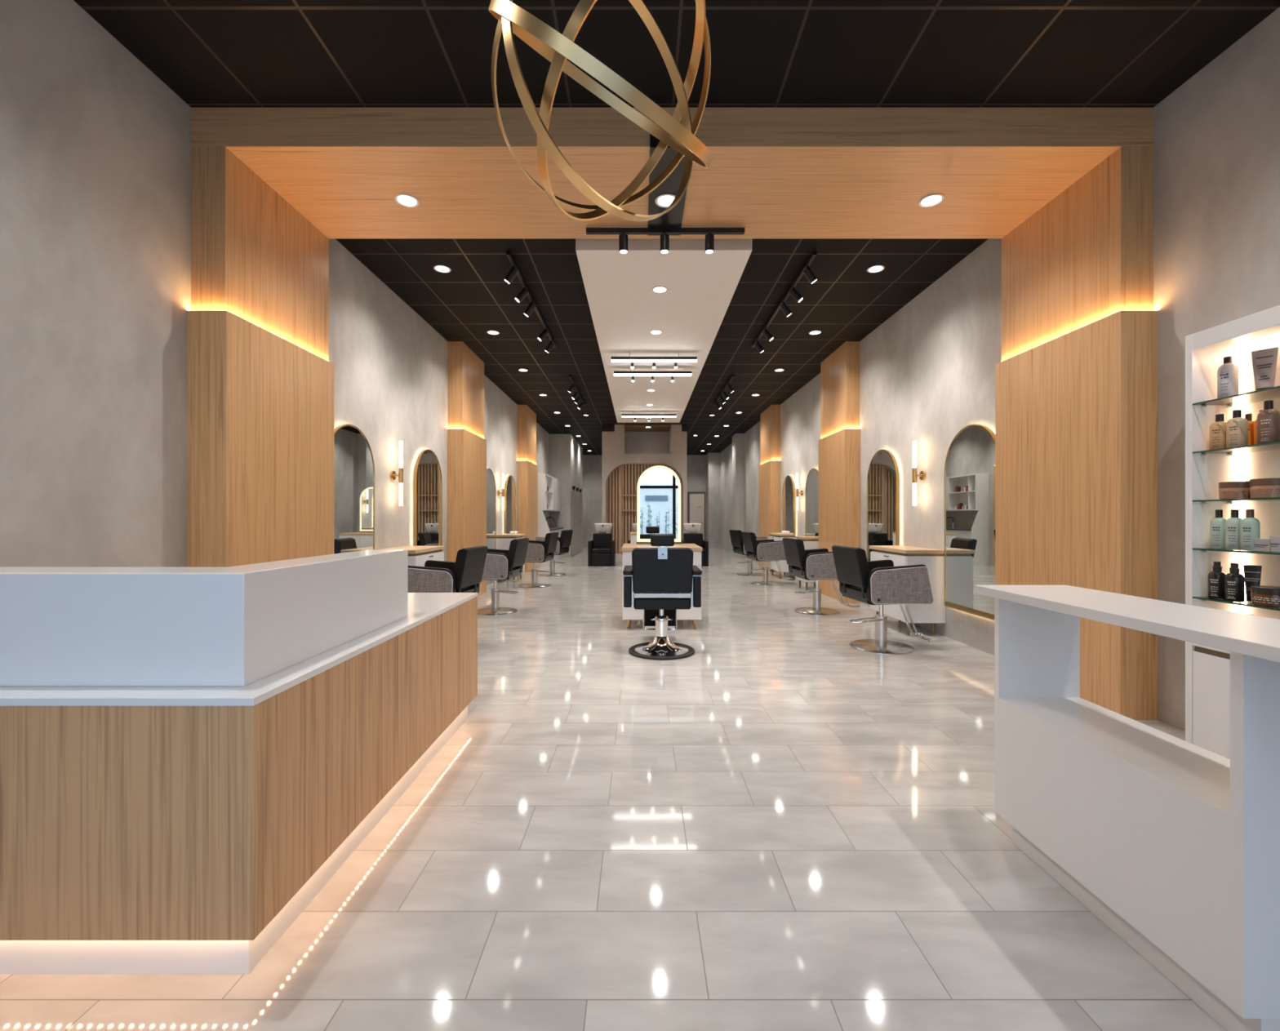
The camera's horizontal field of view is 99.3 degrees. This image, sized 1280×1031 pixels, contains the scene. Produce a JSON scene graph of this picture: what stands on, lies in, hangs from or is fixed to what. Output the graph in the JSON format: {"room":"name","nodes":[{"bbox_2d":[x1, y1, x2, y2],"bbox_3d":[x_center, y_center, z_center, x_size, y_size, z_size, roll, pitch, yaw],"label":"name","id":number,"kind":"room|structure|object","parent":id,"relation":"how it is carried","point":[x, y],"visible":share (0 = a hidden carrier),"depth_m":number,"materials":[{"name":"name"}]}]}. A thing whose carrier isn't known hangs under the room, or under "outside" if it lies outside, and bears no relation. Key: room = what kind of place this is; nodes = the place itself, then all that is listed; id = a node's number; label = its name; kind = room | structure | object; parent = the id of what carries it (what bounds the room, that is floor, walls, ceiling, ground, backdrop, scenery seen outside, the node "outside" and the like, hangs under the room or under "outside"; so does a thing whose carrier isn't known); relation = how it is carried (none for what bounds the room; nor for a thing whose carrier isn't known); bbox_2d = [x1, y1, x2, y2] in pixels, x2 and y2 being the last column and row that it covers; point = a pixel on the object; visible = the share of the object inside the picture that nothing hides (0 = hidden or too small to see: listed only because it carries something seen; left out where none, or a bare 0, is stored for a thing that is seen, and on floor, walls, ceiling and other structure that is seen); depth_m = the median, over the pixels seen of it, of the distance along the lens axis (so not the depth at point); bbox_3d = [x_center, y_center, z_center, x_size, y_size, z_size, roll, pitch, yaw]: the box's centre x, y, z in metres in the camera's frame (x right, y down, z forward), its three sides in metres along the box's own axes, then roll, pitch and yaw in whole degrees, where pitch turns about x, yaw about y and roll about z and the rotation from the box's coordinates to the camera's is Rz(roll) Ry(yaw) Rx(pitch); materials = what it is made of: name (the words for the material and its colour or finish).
{"room":"salon","nodes":[
{"label":"salon","id":0,"kind":"room"},
{"bbox_2d":[0,0,549,585],"bbox_3d":[-2.855,-0.641,10.450,0.150,3.783,23.900,0,0,0],"label":"wall","id":1,"kind":"structure","parent":0,"point":[95,147],"depth_m":2.88,"materials":[{"name":"paint"}]},
{"bbox_2d":[186,146,333,567],"bbox_3d":[-2.659,-0.520,3.928,0.242,3.541,1.178,0,0,0],"label":"pillar","id":2,"kind":"structure","parent":1,"relation":"attached to","point":[260,372],"depth_m":3.57,"materials":[{"name":"brown wood"}]},
{"bbox_2d":[333,424,374,554],"bbox_3d":[-2.747,0.025,5.140,0.066,1.780,0.860,0,0,0],"label":"arched mirror","id":3,"kind":"object","parent":1,"relation":"attached to","point":[353,460],"visible":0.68,"depth_m":5.14,"materials":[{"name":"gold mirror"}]},
{"bbox_2d":[390,440,403,506],"bbox_3d":[-2.718,-0.482,6.100,0.124,0.725,0.110,0,0,0],"label":"wall sconce","id":4,"kind":"object","parent":1,"relation":"attached to","point":[393,474],"visible":1,"depth_m":6.08,"materials":[{"name":"gold metal"}]},
{"bbox_2d":[413,448,442,546],"bbox_3d":[-2.747,0.025,7.040,0.066,1.780,0.860,0,0,0],"label":"arched mirror","id":5,"kind":"object","parent":1,"relation":"attached to","point":[427,474],"visible":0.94,"depth_m":6.96,"materials":[{"name":"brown mirror"}]},
{"bbox_2d":[447,341,486,595],"bbox_3d":[-2.659,-0.641,8.420,0.242,3.783,1.160,0,0,0],"label":"pillar","id":6,"kind":"structure","parent":1,"relation":"attached to","point":[466,442],"depth_m":7.94,"materials":[{"name":"brown wood"}]},
{"bbox_2d":[486,468,495,549],"bbox_3d":[-2.747,0.025,9.820,0.066,1.780,0.860,0,0,0],"label":"arched mirror","id":7,"kind":"object","parent":1,"relation":"attached to","point":[491,483],"visible":0.54,"depth_m":9.93,"materials":[{"name":"grey mirror"}]},
{"bbox_2d":[503,475,515,533],"bbox_3d":[-2.747,0.025,11.480,0.066,1.780,0.860,0,0,0],"label":"arched mirror","id":8,"kind":"object","parent":1,"relation":"attached to","point":[509,499],"visible":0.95,"depth_m":11.36,"materials":[{"name":"grey mirror"}]},
{"bbox_2d":[516,404,537,571],"bbox_3d":[-2.659,-0.641,12.905,0.242,3.783,1.210,0,0,0],"label":"pillar","id":9,"kind":"structure","parent":1,"relation":"attached to","point":[526,467],"depth_m":12.33,"materials":[{"name":"brown wood"}]},
{"bbox_2d":[549,434,582,557],"bbox_3d":[-2.455,-0.641,18.450,0.650,3.783,3.500,0,0,0],"label":"wall","id":10,"kind":"structure","parent":0,"point":[566,454],"depth_m":16.70,"materials":[{"name":"paint"}]},
{"bbox_2d":[572,490,576,555],"bbox_3d":[-2.104,0.215,17.520,0.050,2.030,0.880,0,0,0],"label":"panel","id":11,"kind":"object","parent":10,"relation":"attached to","point":[574,493],"visible":1,"depth_m":17.38,"materials":[{"name":"paint"}]},
{"bbox_2d":[576,492,579,553],"bbox_3d":[-2.104,0.215,18.470,0.050,2.030,0.880,0,0,0],"label":"panel","id":12,"kind":"object","parent":10,"relation":"attached to","point":[577,494],"visible":0.83,"depth_m":18.28,"materials":[{"name":"paint"}]},
{"bbox_2d":[579,493,582,551],"bbox_3d":[-2.104,0.215,19.420,0.050,2.030,0.880,0,0,0],"label":"panel","id":13,"kind":"object","parent":10,"relation":"attached to","point":[580,495],"visible":0.84,"depth_m":19.29,"materials":[{"name":"paint"}]},
{"bbox_2d":[0,546,1226,1030],"bbox_3d":[0.200,1.300,10.475,6.260,0.100,24.150,0,0,0],"label":"floor","id":14,"kind":"structure","parent":0,"point":[780,824],"depth_m":1.92,"materials":[{"name":"tile"}]},
{"bbox_2d":[0,549,477,973],"bbox_3d":[-1.892,0.705,2.440,1.736,1.090,1.996,0,0,0],"label":"reception desk","id":15,"kind":"object","parent":14,"relation":"on","point":[189,757],"visible":1,"depth_m":1.54,"materials":[{"name":"brown wood"}]},
{"bbox_2d":[0,549,408,686],"bbox_3d":[-1.940,0.321,2.081,1.641,0.321,1.088,0,0,0],"label":"countertop","id":16,"kind":"structure","parent":15,"relation":"on","point":[242,625],"depth_m":1.54,"materials":[{"name":"white"}]},
{"bbox_2d":[0,592,477,706],"bbox_3d":[-1.892,0.492,2.440,1.736,0.022,1.996,0,0,0],"label":"countertop","id":17,"kind":"structure","parent":15,"relation":"on","point":[422,606],"depth_m":1.52,"materials":[{"name":"white"}]},
{"bbox_2d":[382,546,444,566],"bbox_3d":[-2.554,0.800,6.075,0.449,0.900,0.850,0,0,0],"label":"station","id":18,"kind":"object","parent":14,"relation":"on","point":[418,556],"depth_m":5.95,"materials":[{"name":"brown wood"}]},
{"bbox_2d":[408,545,488,594],"bbox_3d":[-1.964,0.768,5.157,0.892,0.965,0.624,0,0,6],"label":"salon chair","id":19,"kind":"object","parent":14,"relation":"on","point":[464,575],"visible":0.45,"depth_m":4.87,"materials":[{"name":"black leather"}]},
{"bbox_2d":[477,537,528,615],"bbox_3d":[-1.964,0.768,7.157,0.892,0.965,0.624,0,0,6],"label":"salon chair","id":20,"kind":"object","parent":14,"relation":"on","point":[500,564],"visible":0.66,"depth_m":6.93,"materials":[{"name":"grey fabric"}]},
{"bbox_2d":[495,533,524,582],"bbox_3d":[-2.554,0.800,10.665,0.449,0.900,0.730,0,0,0],"label":"station","id":21,"kind":"object","parent":14,"relation":"on","point":[502,540],"depth_m":10.31,"materials":[{"name":"brown wood"}]},
{"bbox_2d":[504,532,559,587],"bbox_3d":[-1.964,0.768,9.809,0.892,0.965,0.624,0,0,8],"label":"salon chair","id":22,"kind":"object","parent":14,"relation":"on","point":[537,551],"visible":0.65,"depth_m":9.59,"materials":[{"name":"grey fabric"}]},
{"bbox_2d":[527,529,573,576],"bbox_3d":[-1.943,0.768,11.693,0.892,0.965,0.624,0,0,12],"label":"salon chair","id":23,"kind":"object","parent":14,"relation":"on","point":[563,543],"visible":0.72,"depth_m":11.54,"materials":[{"name":"black leather"}]},
{"bbox_2d":[537,473,563,564],"bbox_3d":[-2.559,0.070,15.370,0.440,2.360,2.600,0,0,0],"label":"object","id":24,"kind":"object","parent":14,"relation":"on","point":[552,497],"visible":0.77,"depth_m":14.42,"materials":[{"name":"white"}]},
{"bbox_2d":[587,520,615,566],"bbox_3d":[-0.975,0.680,14.178,0.660,1.140,1.095,0,0,0],"label":"chair","id":25,"kind":"object","parent":14,"relation":"on","point":[602,549],"visible":1,"depth_m":13.72,"materials":[{"name":"black leather"}]},
{"bbox_2d":[594,520,612,533],"bbox_3d":[-0.975,0.275,14.473,0.500,0.330,0.503,0,0,0],"label":"basin","id":26,"kind":"object","parent":25,"relation":"in","point":[605,527],"depth_m":14.29,"materials":[{"name":"grey ceramic"}]},
{"bbox_2d":[621,543,702,629],"bbox_3d":[0.242,0.796,6.435,0.888,0.907,0.930,0,0,0],"label":"station","id":27,"kind":"object","parent":14,"relation":"on","point":[694,614],"depth_m":5.97,"materials":[{"name":"brown wood"}]},
{"bbox_2d":[636,465,681,544],"bbox_3d":[0.235,-0.143,6.780,0.560,0.972,0.140,0,0,0],"label":"mirror","id":28,"kind":"object","parent":27,"relation":"on","point":[659,486],"visible":0.98,"depth_m":6.73,"materials":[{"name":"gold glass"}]},
{"bbox_2d":[622,533,702,659],"bbox_3d":[0.200,0.703,5.188,0.704,1.095,0.925,0,0,0],"label":"barber chair","id":29,"kind":"object","parent":14,"relation":"on","point":[662,580],"visible":1,"depth_m":4.82,"materials":[{"name":"black leather"}]},
{"bbox_2d":[680,520,708,566],"bbox_3d":[1.390,0.680,14.178,0.660,1.140,1.095,0,0,0],"label":"chair","id":30,"kind":"object","parent":14,"relation":"on","point":[691,536],"visible":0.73,"depth_m":14.15,"materials":[{"name":"black leather"}]},
{"bbox_2d":[683,520,702,533],"bbox_3d":[1.390,0.275,14.473,0.500,0.330,0.503,0,0,0],"label":"basin","id":31,"kind":"object","parent":30,"relation":"in","point":[693,527],"depth_m":14.29,"materials":[{"name":"grey ceramic"}]},
{"bbox_2d":[728,529,775,576],"bbox_3d":[2.433,0.768,11.733,0.892,0.965,0.624,0,0,-12],"label":"salon chair","id":32,"kind":"object","parent":14,"relation":"on","point":[736,538],"visible":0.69,"depth_m":11.62,"materials":[{"name":"black leather"}]},
{"bbox_2d":[742,531,795,585],"bbox_3d":[2.404,0.768,10.149,0.892,0.965,0.624,0,0,-8],"label":"salon chair","id":33,"kind":"object","parent":14,"relation":"on","point":[765,550],"visible":0.93,"depth_m":9.87,"materials":[{"name":"grey fabric"}]},
{"bbox_2d":[768,533,795,578],"bbox_3d":[2.936,0.800,11.275,0.352,0.900,0.850,0,0,0],"label":"station","id":34,"kind":"object","parent":14,"relation":"on","point":[784,566],"depth_m":10.87,"materials":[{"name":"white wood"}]},
{"bbox_2d":[795,536,818,590],"bbox_3d":[2.936,0.800,9.430,0.352,0.900,0.540,0,0,0],"label":"station","id":35,"kind":"object","parent":14,"relation":"on","point":[810,542],"depth_m":9.17,"materials":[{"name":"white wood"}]},
{"bbox_2d":[782,537,859,615],"bbox_3d":[2.394,0.768,7.167,0.892,0.965,0.624,0,0,-6],"label":"salon chair","id":36,"kind":"object","parent":14,"relation":"on","point":[818,564],"visible":0.87,"depth_m":6.95,"materials":[{"name":"grey fabric"}]},
{"bbox_2d":[831,545,942,654],"bbox_3d":[2.374,0.768,5.217,0.892,0.965,0.624,0,0,-6],"label":"salon chair","id":37,"kind":"object","parent":14,"relation":"on","point":[881,583],"visible":1,"depth_m":4.96,"materials":[{"name":"grey fabric"}]},
{"bbox_2d":[869,545,945,635],"bbox_3d":[2.970,0.800,6.100,0.419,0.900,0.900,0,0,0],"label":"station","id":38,"kind":"object","parent":14,"relation":"on","point":[900,555],"depth_m":5.66,"materials":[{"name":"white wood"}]},
{"bbox_2d":[973,585,1279,1030],"bbox_3d":[1.525,0.762,1.318,0.370,0.975,1.736,0,0,0],"label":"reception desk","id":39,"kind":"object","parent":14,"relation":"on","point":[1171,842],"depth_m":1.51,"materials":[{"name":"white"}]},
{"bbox_2d":[973,585,1279,662],"bbox_3d":[1.525,0.291,1.318,0.370,0.032,1.736,0,0,0],"label":"countertop","id":40,"kind":"structure","parent":39,"relation":"on","point":[1255,636],"depth_m":1.52,"materials":[{"name":"white"}]},
{"bbox_2d":[1185,305,1279,759],"bbox_3d":[3.038,0.146,2.220,0.285,2.207,1.339,0,0,0],"label":"display shelf","id":41,"kind":"object","parent":14,"relation":"on","point":[1207,668],"visible":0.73,"depth_m":2.83,"materials":[{"name":"white"}]},
{"bbox_2d":[1207,561,1226,599],"bbox_3d":[2.960,0.326,2.789,0.069,0.188,0.068,0,0,0],"label":"bottle","id":42,"kind":"object","parent":41,"relation":"on","point":[1215,579],"visible":0.97,"depth_m":2.77,"materials":[{"name":"black plastic"}]},
{"bbox_2d":[1209,509,1226,549],"bbox_3d":[2.970,0.066,2.789,0.067,0.200,0.066,0,0,0],"label":"bottle","id":43,"kind":"object","parent":41,"relation":"on","point":[1217,525],"visible":0.94,"depth_m":2.77,"materials":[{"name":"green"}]},
{"bbox_2d":[1209,413,1226,449],"bbox_3d":[2.970,-0.430,2.786,0.075,0.184,0.074,0,0,0],"label":"bottle","id":44,"kind":"object","parent":41,"relation":"on","point":[1218,428],"visible":0.87,"depth_m":2.77,"materials":[{"name":"brown plastic"}]},
{"bbox_2d":[1217,355,1238,398],"bbox_3d":[3.000,-0.703,2.776,0.076,0.222,0.075,0,0,0],"label":"bottle","id":45,"kind":"object","parent":41,"relation":"on","point":[1228,372],"visible":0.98,"depth_m":2.75,"materials":[{"name":"grey plastic"}]},
{"bbox_2d":[1220,373,1228,396],"bbox_3d":[2.967,-0.667,2.761,0.004,0.113,0.033,0,0,-24],"label":"print","id":46,"kind":"object","parent":45,"relation":"attached to","point":[1224,376],"depth_m":2.76,"materials":[{"name":"grey"}]},
{"bbox_2d":[1225,509,1241,550],"bbox_3d":[2.970,0.066,2.716,0.067,0.200,0.066,0,0,0],"label":"bottle","id":47,"kind":"object","parent":41,"relation":"on","point":[1232,524],"visible":0.91,"depth_m":2.70,"materials":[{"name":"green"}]},
{"bbox_2d":[1224,563,1244,601],"bbox_3d":[2.950,0.326,2.699,0.069,0.188,0.068,0,0,0],"label":"bottle","id":48,"kind":"object","parent":41,"relation":"on","point":[1234,582],"visible":1,"depth_m":2.68,"materials":[{"name":"black plastic"}]},
{"bbox_2d":[1218,480,1251,499],"bbox_3d":[3.000,-0.130,2.730,0.133,0.088,0.133,0,0,0],"label":"jar","id":49,"kind":"object","parent":41,"relation":"on","point":[1228,490],"visible":0.8,"depth_m":2.69,"materials":[{"name":"brown"}]},
{"bbox_2d":[1226,409,1248,448],"bbox_3d":[2.970,-0.433,2.706,0.075,0.190,0.074,0,0,0],"label":"bottle","id":50,"kind":"object","parent":41,"relation":"on","point":[1237,428],"visible":0.9,"depth_m":2.69,"materials":[{"name":"beige plastic"}]},
{"bbox_2d":[1229,426,1238,445],"bbox_3d":[2.937,-0.400,2.691,0.004,0.092,0.033,0,0,-24],"label":"print","id":51,"kind":"object","parent":50,"relation":"attached to","point":[1233,430],"depth_m":2.69,"materials":[{"name":"grey"}]},
{"bbox_2d":[1244,413,1254,445],"bbox_3d":[3.100,-0.430,2.772,0.061,0.184,0.060,0,0,0],"label":"bottle","id":52,"kind":"object","parent":41,"relation":"on","point":[1248,416],"visible":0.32,"depth_m":2.75,"materials":[{"name":"orange plastic"}]},
{"bbox_2d":[1240,509,1260,551],"bbox_3d":[2.970,0.066,2.649,0.067,0.200,0.066,0,0,0],"label":"bottle","id":53,"kind":"object","parent":41,"relation":"on","point":[1250,526],"visible":0.98,"depth_m":2.63,"materials":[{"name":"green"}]},
{"bbox_2d":[1242,527,1251,547],"bbox_3d":[2.941,0.101,2.636,0.003,0.097,0.028,0,0,-23],"label":"print","id":54,"kind":"object","parent":53,"relation":"attached to","point":[1246,531],"depth_m":2.64,"materials":[{"name":"grey"}]},
{"bbox_2d":[1243,564,1262,601],"bbox_3d":[3.030,0.331,2.691,0.042,0.178,0.062,0,0,-34],"label":"tube","id":55,"kind":"object","parent":41,"relation":"on","point":[1252,574],"visible":0.68,"depth_m":2.69,"materials":[{"name":"grey plastic"}]},
{"bbox_2d":[1244,571,1260,591],"bbox_3d":[3.018,0.319,2.683,0.012,0.094,0.054,0,0,-34],"label":"print","id":56,"kind":"object","parent":55,"relation":"on","point":[1251,578],"depth_m":2.69,"materials":[{"name":"beige"}]},
{"bbox_2d":[1253,537,1270,551],"bbox_3d":[2.980,0.136,2.586,0.051,0.060,0.075,0,0,0],"label":"product box","id":57,"kind":"object","parent":41,"relation":"on","point":[1261,544],"visible":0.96,"depth_m":2.58,"materials":[{"name":"grey cardboard"}]},
{"bbox_2d":[1250,346,1278,391],"bbox_3d":[3.000,-0.698,2.613,0.042,0.212,0.088,0,0,-36],"label":"tube","id":58,"kind":"object","parent":41,"relation":"on","point":[1264,361],"visible":0.93,"depth_m":2.60,"materials":[{"name":"grey plastic"}]},
{"bbox_2d":[1255,355,1272,380],"bbox_3d":[2.989,-0.711,2.604,0.012,0.111,0.054,0,0,-36],"label":"print","id":59,"kind":"object","parent":58,"relation":"attached to","point":[1264,363],"depth_m":2.61,"materials":[{"name":"grey"}]},
{"bbox_2d":[1249,477,1279,498],"bbox_3d":[3.000,-0.133,2.589,0.133,0.094,0.133,0,0,0],"label":"jar","id":60,"kind":"object","parent":41,"relation":"on","point":[1259,487],"visible":0.91,"depth_m":2.56,"materials":[{"name":"brown"}]},
{"bbox_2d":[1250,585,1279,607],"bbox_3d":[2.965,0.376,2.556,0.125,0.088,0.125,0,0,0],"label":"jar","id":61,"kind":"object","parent":41,"relation":"on","point":[1261,595],"visible":1,"depth_m":2.53,"materials":[{"name":"brown plastic"}]},
{"bbox_2d":[1253,596,1279,604],"bbox_3d":[2.918,0.390,2.535,0.021,0.023,0.094,0,0,-24],"label":"print","id":62,"kind":"object","parent":61,"relation":"attached to","point":[1256,600],"depth_m":2.53,"materials":[{"name":"beige paper"}]},
{"bbox_2d":[1257,400,1279,444],"bbox_3d":[2.960,-0.442,2.562,0.073,0.206,0.072,0,0,0],"label":"bottle","id":63,"kind":"object","parent":41,"relation":"on","point":[1268,419],"visible":0.92,"depth_m":2.54,"materials":[{"name":"brown plastic"}]},
{"bbox_2d":[1260,418,1270,440],"bbox_3d":[2.928,-0.405,2.548,0.004,0.099,0.032,0,0,-24],"label":"print","id":64,"kind":"object","parent":63,"relation":"attached to","point":[1264,423],"depth_m":2.55,"materials":[{"name":"beige"}]},
{"bbox_2d":[601,424,686,561],"bbox_3d":[0.123,-0.641,15.950,2.342,3.783,1.900,0,0,0],"label":"wall partition","id":65,"kind":"structure","parent":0,"point":[628,451],"depth_m":15.25,"materials":[{"name":"paint"}]},
{"bbox_2d":[582,454,706,546],"bbox_3d":[0.200,-0.641,22.475,6.260,3.783,0.150,0,0,0],"label":"wall","id":66,"kind":"structure","parent":0,"point":[592,464],"depth_m":22.40,"materials":[{"name":"paint"}]},
{"bbox_2d":[688,492,705,540],"bbox_3d":[2.330,0.120,22.345,0.700,2.260,0.110,0,0,0],"label":"door","id":67,"kind":"structure","parent":66,"relation":"in","point":[696,500],"depth_m":22.35,"materials":[{"name":"beige"}]},
{"bbox_2d":[73,0,1279,454],"bbox_3d":[0.200,-2.593,10.525,6.260,0.120,24.050,0,0,0],"label":"ceiling","id":68,"kind":"structure","parent":0,"point":[210,53],"depth_m":3.15,"materials":[{"name":"tile"}]},
{"bbox_2d":[504,250,555,352],"bbox_3d":[-1.279,-2.424,6.580,0.152,0.217,2.840,0,0,0],"label":"track light","id":69,"kind":"object","parent":68,"relation":"attached to","point":[514,271],"visible":1,"depth_m":6.00,"materials":[{"name":"black metal"}]},
{"bbox_2d":[488,0,714,221],"bbox_3d":[-0.133,-1.838,2.093,0.853,1.390,0.961,0,0,0],"label":"chandelier","id":70,"kind":"object","parent":68,"relation":"hanging from","point":[512,18],"visible":1,"depth_m":2.01,"materials":[{"name":"gold metal"}]},
{"bbox_2d":[575,238,751,422],"bbox_3d":[0.211,-2.442,9.210,1.558,0.183,8.820,0,0,0],"label":"ceiling panel","id":71,"kind":"object","parent":68,"relation":"attached to","point":[701,286],"visible":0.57,"depth_m":6.11,"materials":[{"name":"white paint"}]},
{"bbox_2d":[621,413,676,421],"bbox_3d":[0.200,-2.240,12.160,1.220,0.221,0.070,0,0,0],"label":"linear pendant","id":72,"kind":"object","parent":71,"relation":"hanging from","point":[622,415],"visible":1,"depth_m":12.13,"materials":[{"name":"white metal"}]},
{"bbox_2d":[613,367,691,382],"bbox_3d":[0.200,-2.236,8.560,1.220,0.227,0.070,0,0,0],"label":"linear pendant","id":73,"kind":"object","parent":71,"relation":"hanging from","point":[630,373],"visible":0.97,"depth_m":8.53,"materials":[{"name":"black metal"}]},
{"bbox_2d":[613,373,691,376],"bbox_3d":[0.200,-2.227,8.560,1.220,0.022,0.060,0,0,0],"label":"diffuser","id":74,"kind":"object","parent":73,"relation":"attached to","point":[615,375],"depth_m":8.53,"materials":[{"name":"white plastic"}]},
{"bbox_2d":[611,356,697,368],"bbox_3d":[0.200,-2.232,7.760,1.220,0.235,0.070,0,0,0],"label":"linear pendant","id":75,"kind":"object","parent":71,"relation":"hanging from","point":[614,359],"visible":1,"depth_m":7.73,"materials":[{"name":"black metal"}]},
{"bbox_2d":[611,359,697,362],"bbox_3d":[0.200,-2.219,7.760,1.220,0.022,0.060,0,0,0],"label":"diffuser","id":76,"kind":"object","parent":75,"relation":"attached to","point":[612,360],"depth_m":7.73,"materials":[{"name":"white plastic"}]},
{"bbox_2d":[191,107,1153,238],"bbox_3d":[0.200,-2.412,3.928,5.960,0.242,1.118,0,0,0],"label":"beam","id":77,"kind":"structure","parent":68,"relation":"attached to","point":[772,172],"depth_m":3.55,"materials":[{"name":"brown wood"}]},
{"bbox_2d":[394,193,419,207],"bbox_3d":[-1.687,-2.287,3.940,0.170,0.008,0.170,0,0,0],"label":"recessed light","id":78,"kind":"object","parent":77,"relation":"attached to","point":[405,200],"visible":1,"depth_m":3.94,"materials":[{"name":"white"}]},
{"bbox_2d":[586,226,744,253],"bbox_3d":[0.200,-2.183,4.302,1.250,0.181,0.080,0,0,0],"label":"track light","id":79,"kind":"object","parent":77,"relation":"attached to","point":[664,232],"visible":1,"depth_m":4.28,"materials":[{"name":"black metal"}]},
{"bbox_2d":[647,127,687,235],"bbox_3d":[0.194,-2.337,3.875,0.263,0.130,1.050,0,0,0],"label":"panel","id":80,"kind":"object","parent":77,"relation":"attached to","point":[673,218],"visible":0.36,"depth_m":3.78,"materials":[{"name":"black"}]},
{"bbox_2d":[654,194,675,208],"bbox_3d":[0.193,-2.268,3.910,0.170,0.008,0.170,0,0,0],"label":"recessed light","id":81,"kind":"object","parent":80,"relation":"attached to","point":[664,201],"visible":0.79,"depth_m":3.90,"materials":[{"name":"white plastic"}]},
{"bbox_2d":[918,193,944,207],"bbox_3d":[2.110,-2.287,3.940,0.170,0.008,0.170,0,0,0],"label":"recessed light","id":82,"kind":"object","parent":77,"relation":"attached to","point":[931,200],"visible":1,"depth_m":3.94,"materials":[{"name":"white"}]},
{"bbox_2d":[713,374,734,409],"bbox_3d":[1.689,-2.424,10.930,0.152,0.217,2.540,0,0,0],"label":"track light","id":83,"kind":"object","parent":68,"relation":"attached to","point":[727,385],"visible":1,"depth_m":10.77,"materials":[{"name":"black metal"}]},
{"bbox_2d":[751,250,817,352],"bbox_3d":[1.689,-2.424,6.580,0.152,0.217,2.840,0,0,0],"label":"track light","id":84,"kind":"object","parent":68,"relation":"attached to","point":[806,269],"visible":1,"depth_m":6.03,"materials":[{"name":"black metal"}]},
{"bbox_2d":[706,452,719,547],"bbox_3d":[2.950,-0.641,21.975,0.460,3.783,0.850,0,0,0],"label":"pilaster","id":85,"kind":"object","parent":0,"point":[713,459],"visible":0.93,"depth_m":21.55,"materials":[{"name":"paint"}]},
{"bbox_2d":[720,7,1279,730],"bbox_3d":[3.255,-0.641,10.450,0.150,3.783,23.900,0,0,0],"label":"wall","id":86,"kind":"structure","parent":0,"point":[927,372],"depth_m":3.32,"materials":[{"name":"paint"}]},
{"bbox_2d":[732,433,744,557],"bbox_3d":[3.050,-0.641,16.930,0.260,3.783,0.660,0,0,0],"label":"pilaster","id":87,"kind":"object","parent":86,"relation":"attached to","point":[738,439],"visible":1,"depth_m":16.60,"materials":[{"name":"paint"}]},
{"bbox_2d":[759,404,780,571],"bbox_3d":[3.066,-0.641,12.905,0.229,3.783,1.210,0,0,0],"label":"pillar","id":88,"kind":"structure","parent":86,"relation":"attached to","point":[770,419],"depth_m":12.41,"materials":[{"name":"brown wood"}]},
{"bbox_2d":[782,475,795,533],"bbox_3d":[3.147,0.025,11.480,0.066,1.780,0.860,0,0,0],"label":"arched mirror","id":89,"kind":"object","parent":86,"relation":"attached to","point":[788,493],"visible":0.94,"depth_m":11.39,"materials":[{"name":"grey mirror"}]},
{"bbox_2d":[805,468,818,536],"bbox_3d":[3.147,0.025,9.820,0.066,1.780,0.860,0,0,0],"label":"arched mirror","id":90,"kind":"object","parent":86,"relation":"attached to","point":[812,480],"visible":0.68,"depth_m":9.83,"materials":[{"name":"grey mirror"}]},
{"bbox_2d":[818,341,860,603],"bbox_3d":[3.066,-0.641,8.420,0.229,3.783,1.160,0,0,0],"label":"pillar","id":91,"kind":"structure","parent":86,"relation":"attached to","point":[839,442],"depth_m":8.07,"materials":[{"name":"brown wood"}]},
{"bbox_2d":[866,448,899,560],"bbox_3d":[3.147,0.025,7.040,0.066,1.780,0.860,0,0,0],"label":"arched mirror","id":92,"kind":"object","parent":86,"relation":"attached to","point":[883,474],"visible":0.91,"depth_m":7.01,"materials":[{"name":"grey mirror"}]},
{"bbox_2d":[912,440,926,506],"bbox_3d":[3.118,-0.482,6.100,0.124,0.725,0.110,0,0,0],"label":"wall sconce","id":93,"kind":"object","parent":86,"relation":"attached to","point":[922,475],"visible":1,"depth_m":6.08,"materials":[{"name":"gold metal"}]},
{"bbox_2d":[944,424,995,620],"bbox_3d":[3.147,0.025,5.140,0.066,1.780,0.860,0,0,0],"label":"arched mirror","id":94,"kind":"object","parent":86,"relation":"attached to","point":[970,465],"visible":0.76,"depth_m":5.13,"materials":[{"name":"grey mirror"}]},
{"bbox_2d":[995,146,1157,719],"bbox_3d":[3.066,-0.520,3.928,0.229,3.541,1.178,0,0,0],"label":"pillar","id":95,"kind":"structure","parent":86,"relation":"attached to","point":[1077,372],"depth_m":3.57,"materials":[{"name":"brown wood"}]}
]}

